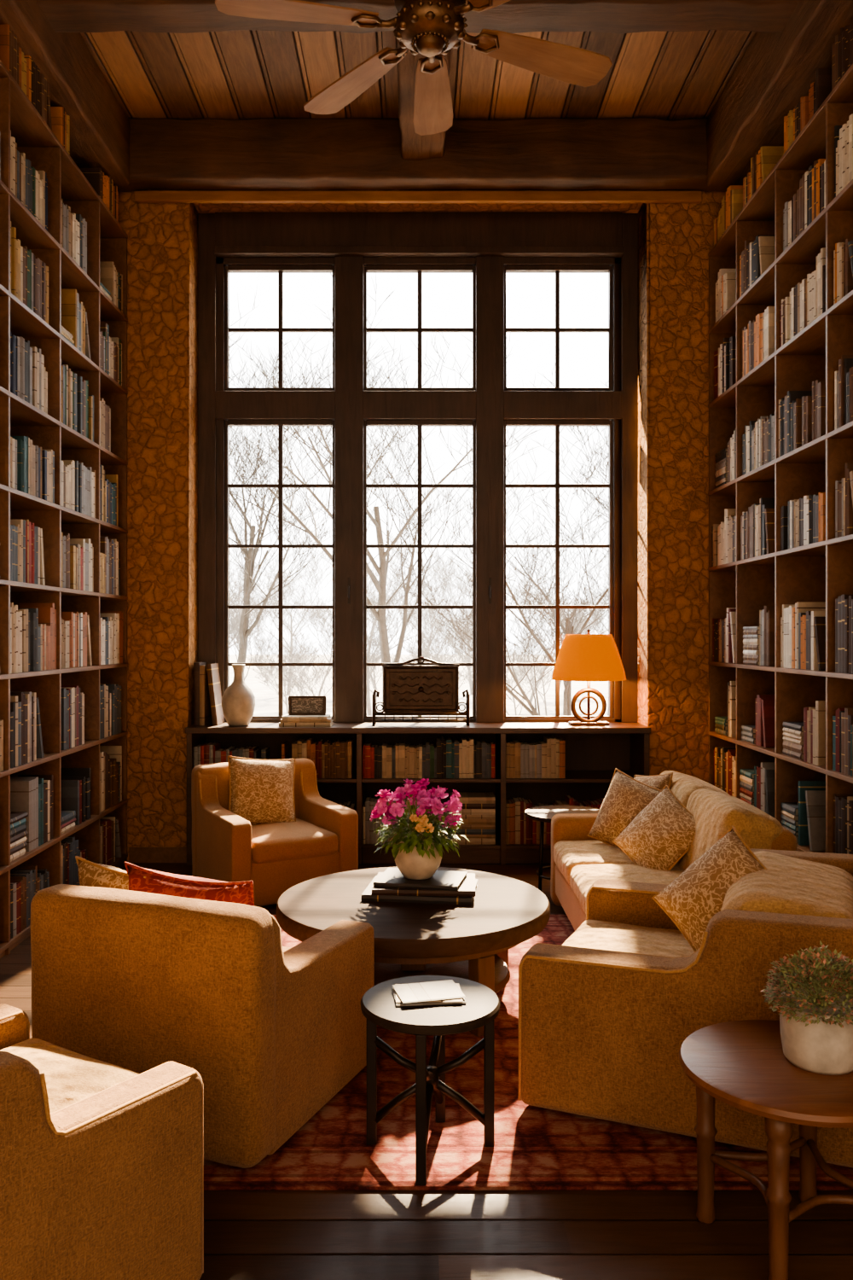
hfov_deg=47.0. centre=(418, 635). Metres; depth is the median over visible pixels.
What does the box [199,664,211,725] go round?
book
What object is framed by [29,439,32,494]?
book
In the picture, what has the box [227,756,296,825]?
cushion
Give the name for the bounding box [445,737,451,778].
book
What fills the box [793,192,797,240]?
book
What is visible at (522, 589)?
tree
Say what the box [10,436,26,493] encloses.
book
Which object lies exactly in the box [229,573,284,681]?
tree
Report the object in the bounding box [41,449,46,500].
book
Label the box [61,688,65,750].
book
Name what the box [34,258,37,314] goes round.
book
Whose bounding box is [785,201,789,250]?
book
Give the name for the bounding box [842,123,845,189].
book
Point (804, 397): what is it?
book
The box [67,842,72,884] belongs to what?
book
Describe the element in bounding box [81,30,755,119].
ceiling
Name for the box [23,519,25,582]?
book
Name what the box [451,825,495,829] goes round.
book
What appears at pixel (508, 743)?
book
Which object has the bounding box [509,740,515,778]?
book
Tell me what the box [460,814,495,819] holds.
book
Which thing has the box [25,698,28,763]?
book
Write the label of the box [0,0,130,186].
beam
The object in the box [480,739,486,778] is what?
book
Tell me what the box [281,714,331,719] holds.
book
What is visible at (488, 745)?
book
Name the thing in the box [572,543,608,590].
tree
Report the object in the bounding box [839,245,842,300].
book
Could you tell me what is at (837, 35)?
book
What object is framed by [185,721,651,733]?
countertop
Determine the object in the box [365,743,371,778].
book
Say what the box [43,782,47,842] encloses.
book
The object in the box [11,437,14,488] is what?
book
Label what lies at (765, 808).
book
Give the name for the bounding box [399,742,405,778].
book
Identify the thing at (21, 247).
book
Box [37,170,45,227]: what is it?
book
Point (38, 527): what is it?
book
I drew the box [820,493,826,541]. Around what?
book
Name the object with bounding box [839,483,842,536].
book
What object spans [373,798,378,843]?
book
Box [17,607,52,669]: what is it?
book
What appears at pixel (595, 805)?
book
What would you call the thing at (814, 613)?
book
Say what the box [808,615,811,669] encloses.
book
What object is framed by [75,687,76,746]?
book
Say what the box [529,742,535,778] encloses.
book
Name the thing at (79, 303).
book
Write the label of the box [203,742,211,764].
book
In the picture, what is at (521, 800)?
book
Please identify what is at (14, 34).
book
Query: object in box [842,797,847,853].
book
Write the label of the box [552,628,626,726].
table lamp
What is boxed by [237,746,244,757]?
book
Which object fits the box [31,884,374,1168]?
armchair
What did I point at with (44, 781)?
book
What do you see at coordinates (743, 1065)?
side table
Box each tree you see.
[229,273,555,715]
[229,284,332,674]
[229,534,287,647]
[229,541,332,693]
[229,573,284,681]
[286,590,369,695]
[308,581,399,694]
[313,531,445,715]
[377,383,608,715]
[395,550,472,653]
[416,539,529,694]
[430,591,520,678]
[506,570,596,703]
[525,379,608,517]
[532,591,600,688]
[543,553,608,715]
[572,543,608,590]
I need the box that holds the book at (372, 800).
[369,797,374,843]
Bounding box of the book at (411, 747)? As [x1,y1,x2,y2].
[409,744,414,778]
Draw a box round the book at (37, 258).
[34,257,40,316]
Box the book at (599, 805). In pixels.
[593,800,601,808]
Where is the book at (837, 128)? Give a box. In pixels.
[834,125,843,197]
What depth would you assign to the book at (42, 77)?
5.06 m
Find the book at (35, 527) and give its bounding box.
[34,526,36,583]
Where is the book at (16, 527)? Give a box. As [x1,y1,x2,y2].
[15,526,17,581]
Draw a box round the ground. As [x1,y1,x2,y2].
[229,654,608,715]
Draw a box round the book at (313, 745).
[311,741,318,767]
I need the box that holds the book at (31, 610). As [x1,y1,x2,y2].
[17,608,38,670]
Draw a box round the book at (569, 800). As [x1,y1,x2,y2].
[565,795,573,805]
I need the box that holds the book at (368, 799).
[365,797,370,843]
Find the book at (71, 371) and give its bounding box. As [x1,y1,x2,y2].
[70,371,72,429]
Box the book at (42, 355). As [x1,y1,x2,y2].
[40,354,44,412]
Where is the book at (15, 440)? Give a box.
[14,439,17,489]
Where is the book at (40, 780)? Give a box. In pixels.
[38,778,43,844]
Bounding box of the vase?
[221,663,255,726]
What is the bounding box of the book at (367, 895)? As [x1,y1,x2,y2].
[361,875,477,905]
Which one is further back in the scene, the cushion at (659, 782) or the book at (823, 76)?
the cushion at (659, 782)
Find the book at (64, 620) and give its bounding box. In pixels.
[64,620,69,668]
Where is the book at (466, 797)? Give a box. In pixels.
[450,791,495,803]
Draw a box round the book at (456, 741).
[453,738,459,778]
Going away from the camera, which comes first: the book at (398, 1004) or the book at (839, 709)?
the book at (398, 1004)
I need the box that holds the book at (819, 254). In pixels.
[818,252,820,316]
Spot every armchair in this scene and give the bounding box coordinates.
[0,1003,203,1279]
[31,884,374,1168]
[191,758,358,906]
[518,848,852,1168]
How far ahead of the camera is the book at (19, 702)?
4.76 m
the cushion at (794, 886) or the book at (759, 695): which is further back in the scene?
the book at (759, 695)
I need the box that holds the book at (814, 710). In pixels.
[813,709,815,764]
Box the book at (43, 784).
[43,784,45,843]
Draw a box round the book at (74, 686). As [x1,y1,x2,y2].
[61,685,78,745]
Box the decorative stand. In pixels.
[372,656,470,725]
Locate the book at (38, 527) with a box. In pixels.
[38,527,40,584]
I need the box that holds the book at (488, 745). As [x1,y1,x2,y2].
[486,742,491,778]
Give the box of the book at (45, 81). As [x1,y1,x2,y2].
[44,78,46,123]
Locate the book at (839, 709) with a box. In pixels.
[837,708,844,772]
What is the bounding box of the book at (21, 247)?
[20,245,23,302]
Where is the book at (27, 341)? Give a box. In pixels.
[24,340,29,403]
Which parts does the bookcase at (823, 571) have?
shelf, shelf, shelf, shelf, shelf, shelf, shelf, shelf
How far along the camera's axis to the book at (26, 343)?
4.88 m
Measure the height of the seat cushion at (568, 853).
0.178 m
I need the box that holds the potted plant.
[760,940,852,1075]
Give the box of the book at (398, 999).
[395,983,462,1002]
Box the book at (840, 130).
[839,128,842,192]
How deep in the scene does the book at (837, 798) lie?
4.56 m
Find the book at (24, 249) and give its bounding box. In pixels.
[23,247,25,304]
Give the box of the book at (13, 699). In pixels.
[10,696,17,766]
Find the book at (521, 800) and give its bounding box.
[517,797,523,843]
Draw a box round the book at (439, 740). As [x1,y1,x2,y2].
[436,738,441,778]
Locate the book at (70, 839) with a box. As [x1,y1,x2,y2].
[61,836,75,884]
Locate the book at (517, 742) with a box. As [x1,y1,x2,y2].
[512,739,520,778]
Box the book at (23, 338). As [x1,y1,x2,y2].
[23,337,24,400]
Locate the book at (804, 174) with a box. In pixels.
[802,174,804,231]
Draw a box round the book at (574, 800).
[572,797,576,805]
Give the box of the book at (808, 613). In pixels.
[806,610,811,669]
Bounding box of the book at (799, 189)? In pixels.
[797,188,799,236]
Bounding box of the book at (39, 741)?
[36,697,43,757]
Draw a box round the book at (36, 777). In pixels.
[10,776,38,847]
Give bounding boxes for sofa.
[551,770,797,930]
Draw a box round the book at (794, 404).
[793,401,796,449]
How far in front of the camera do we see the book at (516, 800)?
6.47 m
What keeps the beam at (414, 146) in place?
attached to the ceiling
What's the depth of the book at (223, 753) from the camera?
6.47 m
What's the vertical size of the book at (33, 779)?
0.352 m
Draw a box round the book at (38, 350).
[36,348,40,409]
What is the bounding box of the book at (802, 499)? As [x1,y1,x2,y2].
[801,498,803,546]
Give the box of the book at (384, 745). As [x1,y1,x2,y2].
[382,742,387,778]
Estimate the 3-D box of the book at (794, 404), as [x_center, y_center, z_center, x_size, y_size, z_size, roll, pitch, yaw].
[2.029,-1.074,5.044,0.191,0.247,0.035,0,0,0]
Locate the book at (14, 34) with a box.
[13,32,17,81]
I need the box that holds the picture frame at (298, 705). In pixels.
[288,695,326,715]
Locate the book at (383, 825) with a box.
[381,797,385,843]
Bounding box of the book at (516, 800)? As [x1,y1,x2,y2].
[512,797,520,843]
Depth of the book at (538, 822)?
6.47 m
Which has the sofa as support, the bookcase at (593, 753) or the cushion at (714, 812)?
the cushion at (714, 812)
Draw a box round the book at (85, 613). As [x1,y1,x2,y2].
[82,612,87,666]
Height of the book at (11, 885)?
0.254 m
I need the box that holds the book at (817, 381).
[815,379,826,439]
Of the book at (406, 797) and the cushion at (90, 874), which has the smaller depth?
the cushion at (90, 874)
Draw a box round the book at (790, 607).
[789,605,795,668]
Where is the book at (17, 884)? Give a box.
[16,883,18,934]
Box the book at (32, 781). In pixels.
[10,779,33,850]
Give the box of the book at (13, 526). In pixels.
[11,524,15,581]
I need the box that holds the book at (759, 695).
[757,694,774,745]
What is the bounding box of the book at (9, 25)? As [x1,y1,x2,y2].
[9,24,11,74]
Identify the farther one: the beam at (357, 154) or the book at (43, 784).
the beam at (357, 154)
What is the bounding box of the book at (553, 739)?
[547,735,556,778]
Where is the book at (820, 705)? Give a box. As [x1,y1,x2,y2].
[815,700,826,765]
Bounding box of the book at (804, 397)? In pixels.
[802,395,807,445]
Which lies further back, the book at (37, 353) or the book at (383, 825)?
the book at (383, 825)
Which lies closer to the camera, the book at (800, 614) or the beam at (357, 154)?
the book at (800, 614)
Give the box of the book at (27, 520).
[24,519,29,582]
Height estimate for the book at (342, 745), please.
0.232 m
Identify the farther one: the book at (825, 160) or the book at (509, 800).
the book at (509, 800)
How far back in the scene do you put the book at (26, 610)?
4.86 m
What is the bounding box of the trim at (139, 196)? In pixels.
[133,191,702,203]
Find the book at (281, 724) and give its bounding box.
[279,720,333,727]
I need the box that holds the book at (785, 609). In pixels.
[784,608,786,668]
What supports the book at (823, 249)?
on the bookcase at (823, 571)
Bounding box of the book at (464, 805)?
[450,800,495,808]
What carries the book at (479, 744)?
on the bookcase at (593, 753)
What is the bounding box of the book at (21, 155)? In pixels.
[21,155,23,203]
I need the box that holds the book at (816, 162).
[814,160,818,219]
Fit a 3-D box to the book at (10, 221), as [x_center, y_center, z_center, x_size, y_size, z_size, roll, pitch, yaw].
[-2.033,-1.797,4.675,0.191,0.353,0.023,0,0,0]
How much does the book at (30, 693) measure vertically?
0.349 m
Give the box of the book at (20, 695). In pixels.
[10,692,23,764]
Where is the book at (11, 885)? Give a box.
[10,884,13,938]
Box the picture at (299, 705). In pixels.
[291,698,322,712]
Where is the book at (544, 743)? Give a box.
[538,740,546,778]
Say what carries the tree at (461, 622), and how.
on the ground
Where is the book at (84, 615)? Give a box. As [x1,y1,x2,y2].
[82,614,85,666]
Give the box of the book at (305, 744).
[302,740,307,758]
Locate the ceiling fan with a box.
[215,0,612,135]
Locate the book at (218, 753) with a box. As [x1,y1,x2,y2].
[215,748,225,763]
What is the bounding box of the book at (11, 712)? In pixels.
[10,711,12,767]
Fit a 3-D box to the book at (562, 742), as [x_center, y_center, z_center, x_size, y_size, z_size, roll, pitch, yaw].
[0.953,0.816,6.554,0.037,0.247,0.174,0,0,0]
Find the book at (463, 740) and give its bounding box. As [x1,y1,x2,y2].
[461,737,466,778]
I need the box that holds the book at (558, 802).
[555,799,564,805]
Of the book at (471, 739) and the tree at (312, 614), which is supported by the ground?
the tree at (312, 614)
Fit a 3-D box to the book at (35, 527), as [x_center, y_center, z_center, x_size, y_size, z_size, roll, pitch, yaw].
[-2.040,-0.409,4.997,0.191,0.296,0.025,0,0,0]
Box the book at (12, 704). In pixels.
[10,702,15,767]
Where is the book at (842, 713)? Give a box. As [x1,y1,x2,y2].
[841,712,844,773]
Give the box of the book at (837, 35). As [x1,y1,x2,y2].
[835,34,839,86]
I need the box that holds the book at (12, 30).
[11,28,13,77]
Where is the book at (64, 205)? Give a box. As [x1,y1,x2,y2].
[64,204,65,250]
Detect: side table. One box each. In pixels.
[360,975,500,1185]
[524,805,599,890]
[679,1019,852,1279]
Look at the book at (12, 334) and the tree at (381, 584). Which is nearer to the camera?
the book at (12, 334)
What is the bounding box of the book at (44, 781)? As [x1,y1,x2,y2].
[43,779,49,841]
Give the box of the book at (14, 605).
[13,605,17,673]
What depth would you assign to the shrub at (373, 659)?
25.22 m
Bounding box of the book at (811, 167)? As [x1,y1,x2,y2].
[808,164,814,224]
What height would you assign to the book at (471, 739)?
0.255 m
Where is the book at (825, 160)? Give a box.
[824,160,826,208]
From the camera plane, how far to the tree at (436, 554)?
37.64 m
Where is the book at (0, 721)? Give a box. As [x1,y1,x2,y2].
[0,721,1,771]
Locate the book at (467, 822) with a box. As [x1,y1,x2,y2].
[452,819,495,825]
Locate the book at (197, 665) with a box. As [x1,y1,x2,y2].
[194,661,206,725]
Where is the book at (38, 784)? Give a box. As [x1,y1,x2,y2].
[38,784,40,846]
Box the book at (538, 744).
[534,741,541,778]
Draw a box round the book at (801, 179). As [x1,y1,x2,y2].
[799,178,802,234]
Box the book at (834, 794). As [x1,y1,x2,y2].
[833,793,852,853]
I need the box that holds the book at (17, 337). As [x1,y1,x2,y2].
[15,336,19,396]
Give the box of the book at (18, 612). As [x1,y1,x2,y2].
[17,611,19,672]
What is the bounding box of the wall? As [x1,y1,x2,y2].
[117,189,727,861]
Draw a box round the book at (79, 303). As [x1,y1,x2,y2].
[79,302,81,351]
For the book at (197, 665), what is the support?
on the bookcase at (593, 753)
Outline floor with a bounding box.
[0,861,852,1279]
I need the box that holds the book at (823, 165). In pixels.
[821,162,824,211]
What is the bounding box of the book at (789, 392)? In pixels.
[787,390,812,453]
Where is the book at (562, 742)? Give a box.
[559,738,565,778]
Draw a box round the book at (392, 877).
[373,867,467,890]
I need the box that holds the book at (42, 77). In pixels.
[40,74,44,119]
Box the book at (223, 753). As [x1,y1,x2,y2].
[221,748,226,762]
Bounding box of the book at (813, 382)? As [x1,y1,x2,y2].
[812,381,815,441]
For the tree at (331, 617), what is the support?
on the ground
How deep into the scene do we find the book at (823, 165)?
4.70 m
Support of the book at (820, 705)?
on the bookcase at (823, 571)
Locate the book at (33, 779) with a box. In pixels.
[10,778,35,849]
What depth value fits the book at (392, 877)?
4.05 m
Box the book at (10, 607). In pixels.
[10,606,11,673]
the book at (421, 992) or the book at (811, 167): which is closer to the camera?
the book at (421, 992)
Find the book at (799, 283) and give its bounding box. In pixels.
[797,282,802,333]
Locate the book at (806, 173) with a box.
[804,170,808,229]
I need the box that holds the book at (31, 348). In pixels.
[29,347,32,404]
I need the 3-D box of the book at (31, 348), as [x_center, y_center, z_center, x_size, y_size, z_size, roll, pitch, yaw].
[-2.034,-1.301,4.949,0.175,0.301,0.030,0,0,0]
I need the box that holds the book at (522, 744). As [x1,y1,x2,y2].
[520,741,525,778]
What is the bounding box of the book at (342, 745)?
[339,740,345,778]
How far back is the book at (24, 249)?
4.83 m
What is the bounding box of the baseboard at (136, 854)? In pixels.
[128,847,186,862]
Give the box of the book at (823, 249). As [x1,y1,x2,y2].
[820,247,826,314]
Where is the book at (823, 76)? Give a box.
[815,68,832,111]
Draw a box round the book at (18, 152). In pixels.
[17,150,19,199]
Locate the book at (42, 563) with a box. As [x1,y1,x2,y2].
[40,528,45,585]
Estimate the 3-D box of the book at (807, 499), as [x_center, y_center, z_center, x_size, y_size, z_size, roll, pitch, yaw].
[2.036,-0.566,4.902,0.185,0.231,0.033,0,0,0]
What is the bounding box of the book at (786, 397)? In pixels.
[785,395,787,453]
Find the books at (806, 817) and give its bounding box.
[0,16,852,932]
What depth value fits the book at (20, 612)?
4.79 m
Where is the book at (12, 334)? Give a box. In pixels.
[11,334,15,394]
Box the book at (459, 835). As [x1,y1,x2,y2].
[450,831,495,837]
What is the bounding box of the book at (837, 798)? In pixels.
[835,796,847,853]
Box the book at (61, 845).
[61,844,63,884]
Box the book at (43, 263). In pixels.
[43,262,45,320]
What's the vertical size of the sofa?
0.756 m
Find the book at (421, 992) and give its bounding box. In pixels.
[392,979,465,1003]
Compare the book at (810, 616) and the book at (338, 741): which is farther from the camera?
the book at (338, 741)
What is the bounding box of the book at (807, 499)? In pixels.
[807,499,808,544]
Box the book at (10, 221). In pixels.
[10,221,11,292]
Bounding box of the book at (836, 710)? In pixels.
[836,709,837,771]
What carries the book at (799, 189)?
on the bookcase at (823, 571)
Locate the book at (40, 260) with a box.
[40,260,41,318]
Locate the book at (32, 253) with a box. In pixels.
[31,252,33,311]
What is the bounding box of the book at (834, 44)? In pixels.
[832,42,835,89]
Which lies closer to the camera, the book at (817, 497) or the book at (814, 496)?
the book at (817, 497)
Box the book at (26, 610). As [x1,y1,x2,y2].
[25,609,28,672]
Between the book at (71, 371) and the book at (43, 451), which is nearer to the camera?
the book at (43, 451)
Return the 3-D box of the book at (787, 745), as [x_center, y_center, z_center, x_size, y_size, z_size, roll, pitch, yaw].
[2.035,0.578,5.091,0.193,0.041,0.253,0,0,0]
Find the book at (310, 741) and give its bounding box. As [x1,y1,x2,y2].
[307,737,314,761]
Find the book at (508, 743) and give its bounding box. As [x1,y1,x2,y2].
[506,740,510,778]
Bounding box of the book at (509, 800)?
[506,798,512,843]
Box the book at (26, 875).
[10,872,28,927]
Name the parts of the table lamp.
lamp stem, lamp shade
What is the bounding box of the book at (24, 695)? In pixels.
[23,694,25,763]
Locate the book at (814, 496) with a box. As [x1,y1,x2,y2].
[813,494,819,543]
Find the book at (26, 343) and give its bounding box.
[24,341,27,401]
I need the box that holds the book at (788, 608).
[786,607,789,668]
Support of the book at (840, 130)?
on the bookcase at (823, 571)
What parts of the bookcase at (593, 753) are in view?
shelf, panel, shelf, shelf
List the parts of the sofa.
seat, arm, backrest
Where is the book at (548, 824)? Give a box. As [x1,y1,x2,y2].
[543,802,551,843]
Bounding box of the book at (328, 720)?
[280,716,331,722]
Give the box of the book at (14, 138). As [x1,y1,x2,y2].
[11,136,15,195]
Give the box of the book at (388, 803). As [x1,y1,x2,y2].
[388,802,393,843]
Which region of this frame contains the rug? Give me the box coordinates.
[203,913,852,1190]
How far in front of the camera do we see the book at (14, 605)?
4.74 m
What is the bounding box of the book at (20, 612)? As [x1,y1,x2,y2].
[17,610,22,672]
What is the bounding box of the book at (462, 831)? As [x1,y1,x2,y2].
[450,829,495,834]
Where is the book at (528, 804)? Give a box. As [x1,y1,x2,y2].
[524,799,530,843]
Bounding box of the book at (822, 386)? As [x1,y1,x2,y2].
[818,381,826,437]
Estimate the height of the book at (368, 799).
0.283 m
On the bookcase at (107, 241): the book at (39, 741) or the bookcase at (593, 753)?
the book at (39, 741)
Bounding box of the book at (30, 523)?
[29,521,31,583]
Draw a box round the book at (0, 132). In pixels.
[0,132,0,179]
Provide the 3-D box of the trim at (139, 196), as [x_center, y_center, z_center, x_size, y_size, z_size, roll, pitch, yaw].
[0.000,-2.895,6.475,3.740,0.070,0.040,0,0,0]
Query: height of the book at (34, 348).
0.322 m
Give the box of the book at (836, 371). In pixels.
[834,370,838,430]
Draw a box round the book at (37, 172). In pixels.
[35,170,38,220]
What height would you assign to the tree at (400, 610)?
5.390 m
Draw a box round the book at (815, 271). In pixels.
[814,269,816,319]
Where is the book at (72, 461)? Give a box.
[61,459,75,510]
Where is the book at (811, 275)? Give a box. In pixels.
[809,273,812,323]
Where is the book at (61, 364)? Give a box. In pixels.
[61,364,64,424]
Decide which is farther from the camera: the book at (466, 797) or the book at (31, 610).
the book at (466, 797)
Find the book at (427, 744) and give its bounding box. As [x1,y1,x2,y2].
[425,741,430,778]
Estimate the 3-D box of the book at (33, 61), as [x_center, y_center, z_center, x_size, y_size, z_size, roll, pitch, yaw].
[-2.028,-2.774,4.952,0.191,0.248,0.030,0,0,0]
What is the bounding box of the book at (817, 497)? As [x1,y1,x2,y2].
[815,494,819,542]
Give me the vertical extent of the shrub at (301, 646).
2.657 m
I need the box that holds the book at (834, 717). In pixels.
[832,715,836,770]
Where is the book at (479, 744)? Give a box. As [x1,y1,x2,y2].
[475,740,482,778]
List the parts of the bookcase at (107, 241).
shelf, shelf, shelf, shelf, shelf, shelf, shelf, shelf, shelf, shelf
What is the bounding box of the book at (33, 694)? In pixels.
[31,692,36,760]
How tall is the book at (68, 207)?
0.292 m
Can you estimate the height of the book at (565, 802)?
0.260 m
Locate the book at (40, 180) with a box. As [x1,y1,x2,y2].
[40,180,41,224]
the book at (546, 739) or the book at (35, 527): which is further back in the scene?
the book at (546, 739)
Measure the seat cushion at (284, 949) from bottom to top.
0.167 m
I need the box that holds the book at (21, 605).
[19,603,54,669]
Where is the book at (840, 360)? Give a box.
[838,359,841,427]
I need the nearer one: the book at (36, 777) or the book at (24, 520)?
the book at (24, 520)
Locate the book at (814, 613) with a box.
[811,610,826,669]
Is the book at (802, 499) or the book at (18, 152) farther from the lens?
the book at (802, 499)
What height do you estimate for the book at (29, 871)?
0.265 m
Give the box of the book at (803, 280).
[802,279,805,330]
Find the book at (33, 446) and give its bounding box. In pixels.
[32,444,34,495]
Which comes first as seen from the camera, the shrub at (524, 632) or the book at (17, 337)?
the book at (17, 337)
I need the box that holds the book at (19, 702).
[17,701,21,765]
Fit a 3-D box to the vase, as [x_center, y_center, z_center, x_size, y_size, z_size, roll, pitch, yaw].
[-1.200,0.396,6.560,0.224,0.408,0.224,0,0,0]
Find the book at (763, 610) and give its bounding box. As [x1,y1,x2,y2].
[762,609,764,665]
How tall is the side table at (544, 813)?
0.475 m
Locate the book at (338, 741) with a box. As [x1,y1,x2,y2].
[336,738,341,778]
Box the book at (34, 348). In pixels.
[29,346,36,407]
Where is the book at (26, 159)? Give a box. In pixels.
[25,158,27,208]
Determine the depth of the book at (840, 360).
4.52 m
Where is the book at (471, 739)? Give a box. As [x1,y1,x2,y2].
[468,736,473,778]
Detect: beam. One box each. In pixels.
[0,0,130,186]
[35,0,798,34]
[117,116,729,191]
[396,39,449,159]
[704,0,852,186]
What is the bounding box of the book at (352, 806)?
[349,802,355,810]
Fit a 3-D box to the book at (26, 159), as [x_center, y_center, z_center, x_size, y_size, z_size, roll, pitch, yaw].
[-2.030,-2.233,4.877,0.177,0.265,0.030,0,0,0]
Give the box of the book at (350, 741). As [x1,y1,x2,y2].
[348,738,353,778]
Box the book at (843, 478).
[842,477,843,536]
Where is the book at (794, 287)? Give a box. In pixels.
[791,286,795,337]
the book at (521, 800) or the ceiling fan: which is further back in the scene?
the book at (521, 800)
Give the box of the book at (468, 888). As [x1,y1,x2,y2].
[372,872,475,896]
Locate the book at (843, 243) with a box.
[842,242,845,297]
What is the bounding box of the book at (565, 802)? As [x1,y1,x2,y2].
[561,800,569,805]
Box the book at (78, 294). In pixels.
[76,292,79,349]
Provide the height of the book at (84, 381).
0.344 m
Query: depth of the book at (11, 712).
4.67 m
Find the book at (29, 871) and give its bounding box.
[10,869,32,924]
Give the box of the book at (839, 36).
[837,34,840,82]
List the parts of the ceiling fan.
blade, blade, rosette trim, blade, blade, blade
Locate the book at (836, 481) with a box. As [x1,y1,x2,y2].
[835,480,842,537]
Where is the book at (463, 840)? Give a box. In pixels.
[450,837,495,844]
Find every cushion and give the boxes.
[0,1036,139,1113]
[75,855,146,889]
[124,861,254,904]
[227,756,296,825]
[251,818,338,864]
[282,946,291,952]
[554,839,634,885]
[562,919,694,957]
[570,863,684,913]
[587,768,661,847]
[613,785,695,870]
[634,772,673,790]
[652,826,767,951]
[659,770,731,807]
[674,788,784,870]
[720,850,852,919]
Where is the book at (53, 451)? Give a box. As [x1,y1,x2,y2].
[52,451,54,503]
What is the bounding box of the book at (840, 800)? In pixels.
[838,799,842,853]
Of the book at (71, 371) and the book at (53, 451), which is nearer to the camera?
the book at (53, 451)
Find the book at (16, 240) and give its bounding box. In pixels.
[16,239,17,297]
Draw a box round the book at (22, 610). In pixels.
[17,609,25,672]
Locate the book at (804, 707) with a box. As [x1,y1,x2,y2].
[803,707,805,761]
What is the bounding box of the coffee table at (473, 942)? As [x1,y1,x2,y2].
[276,866,550,1036]
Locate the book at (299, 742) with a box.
[296,738,305,758]
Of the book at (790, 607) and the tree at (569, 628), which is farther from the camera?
the tree at (569, 628)
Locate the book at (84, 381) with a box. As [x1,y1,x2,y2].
[81,379,86,436]
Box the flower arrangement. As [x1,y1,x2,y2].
[370,778,470,879]
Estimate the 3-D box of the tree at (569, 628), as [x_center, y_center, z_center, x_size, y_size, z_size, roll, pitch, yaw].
[1.470,-0.063,9.485,3.435,4.733,2.861,0,0,24]
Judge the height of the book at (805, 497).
0.252 m
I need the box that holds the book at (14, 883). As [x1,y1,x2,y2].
[10,882,16,936]
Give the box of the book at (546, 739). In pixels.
[543,735,551,778]
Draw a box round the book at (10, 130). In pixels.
[10,130,11,190]
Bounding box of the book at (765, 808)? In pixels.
[762,767,774,812]
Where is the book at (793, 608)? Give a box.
[791,607,794,668]
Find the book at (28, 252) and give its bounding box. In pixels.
[27,250,29,308]
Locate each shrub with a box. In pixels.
[247,617,318,714]
[247,618,332,703]
[331,613,402,715]
[401,616,472,715]
[407,610,472,715]
[459,636,553,715]
[506,615,561,715]
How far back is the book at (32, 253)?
4.94 m
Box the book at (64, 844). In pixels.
[61,843,65,884]
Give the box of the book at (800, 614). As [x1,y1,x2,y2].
[798,612,806,669]
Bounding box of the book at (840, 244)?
[837,242,843,302]
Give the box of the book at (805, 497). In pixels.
[803,495,808,545]
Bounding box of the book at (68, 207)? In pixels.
[67,205,70,255]
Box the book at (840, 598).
[837,595,842,672]
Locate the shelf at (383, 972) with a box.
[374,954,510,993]
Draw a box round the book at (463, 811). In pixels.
[459,808,495,814]
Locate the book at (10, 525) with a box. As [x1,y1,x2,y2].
[10,524,11,581]
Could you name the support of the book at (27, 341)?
on the bookcase at (107, 241)
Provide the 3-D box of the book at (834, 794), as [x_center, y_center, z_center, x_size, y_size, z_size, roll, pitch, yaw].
[2.042,0.906,4.597,0.191,0.327,0.020,0,0,0]
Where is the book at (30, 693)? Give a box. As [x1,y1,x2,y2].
[23,692,31,762]
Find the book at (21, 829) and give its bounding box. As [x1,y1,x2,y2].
[10,823,26,837]
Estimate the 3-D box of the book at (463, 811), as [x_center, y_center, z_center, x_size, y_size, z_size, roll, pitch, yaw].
[0.365,1.161,6.569,0.290,0.037,0.223,0,0,0]
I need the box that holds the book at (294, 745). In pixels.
[291,740,296,758]
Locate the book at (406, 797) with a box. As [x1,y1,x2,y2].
[406,797,409,832]
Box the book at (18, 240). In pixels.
[16,238,20,300]
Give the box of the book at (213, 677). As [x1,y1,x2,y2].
[206,663,224,725]
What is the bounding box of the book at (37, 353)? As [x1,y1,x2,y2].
[36,352,39,408]
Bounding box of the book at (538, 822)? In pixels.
[533,804,540,843]
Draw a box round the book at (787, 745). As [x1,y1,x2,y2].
[782,740,803,754]
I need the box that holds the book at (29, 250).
[27,249,31,309]
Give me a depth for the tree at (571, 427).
20.87 m
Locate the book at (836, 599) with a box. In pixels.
[835,598,837,672]
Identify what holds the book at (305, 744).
on the bookcase at (593, 753)
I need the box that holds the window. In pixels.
[197,212,638,722]
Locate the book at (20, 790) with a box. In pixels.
[10,780,30,851]
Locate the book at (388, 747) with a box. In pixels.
[386,744,392,778]
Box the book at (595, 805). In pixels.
[591,800,597,808]
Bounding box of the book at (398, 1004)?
[392,987,466,1006]
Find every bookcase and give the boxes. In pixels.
[0,59,127,958]
[185,721,651,864]
[708,63,852,853]
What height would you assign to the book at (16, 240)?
0.292 m
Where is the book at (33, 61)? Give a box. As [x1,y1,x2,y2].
[33,61,34,106]
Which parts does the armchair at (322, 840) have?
arm, backrest, seat, arm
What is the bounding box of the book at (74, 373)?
[74,372,76,430]
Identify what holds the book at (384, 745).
on the bookcase at (593, 753)

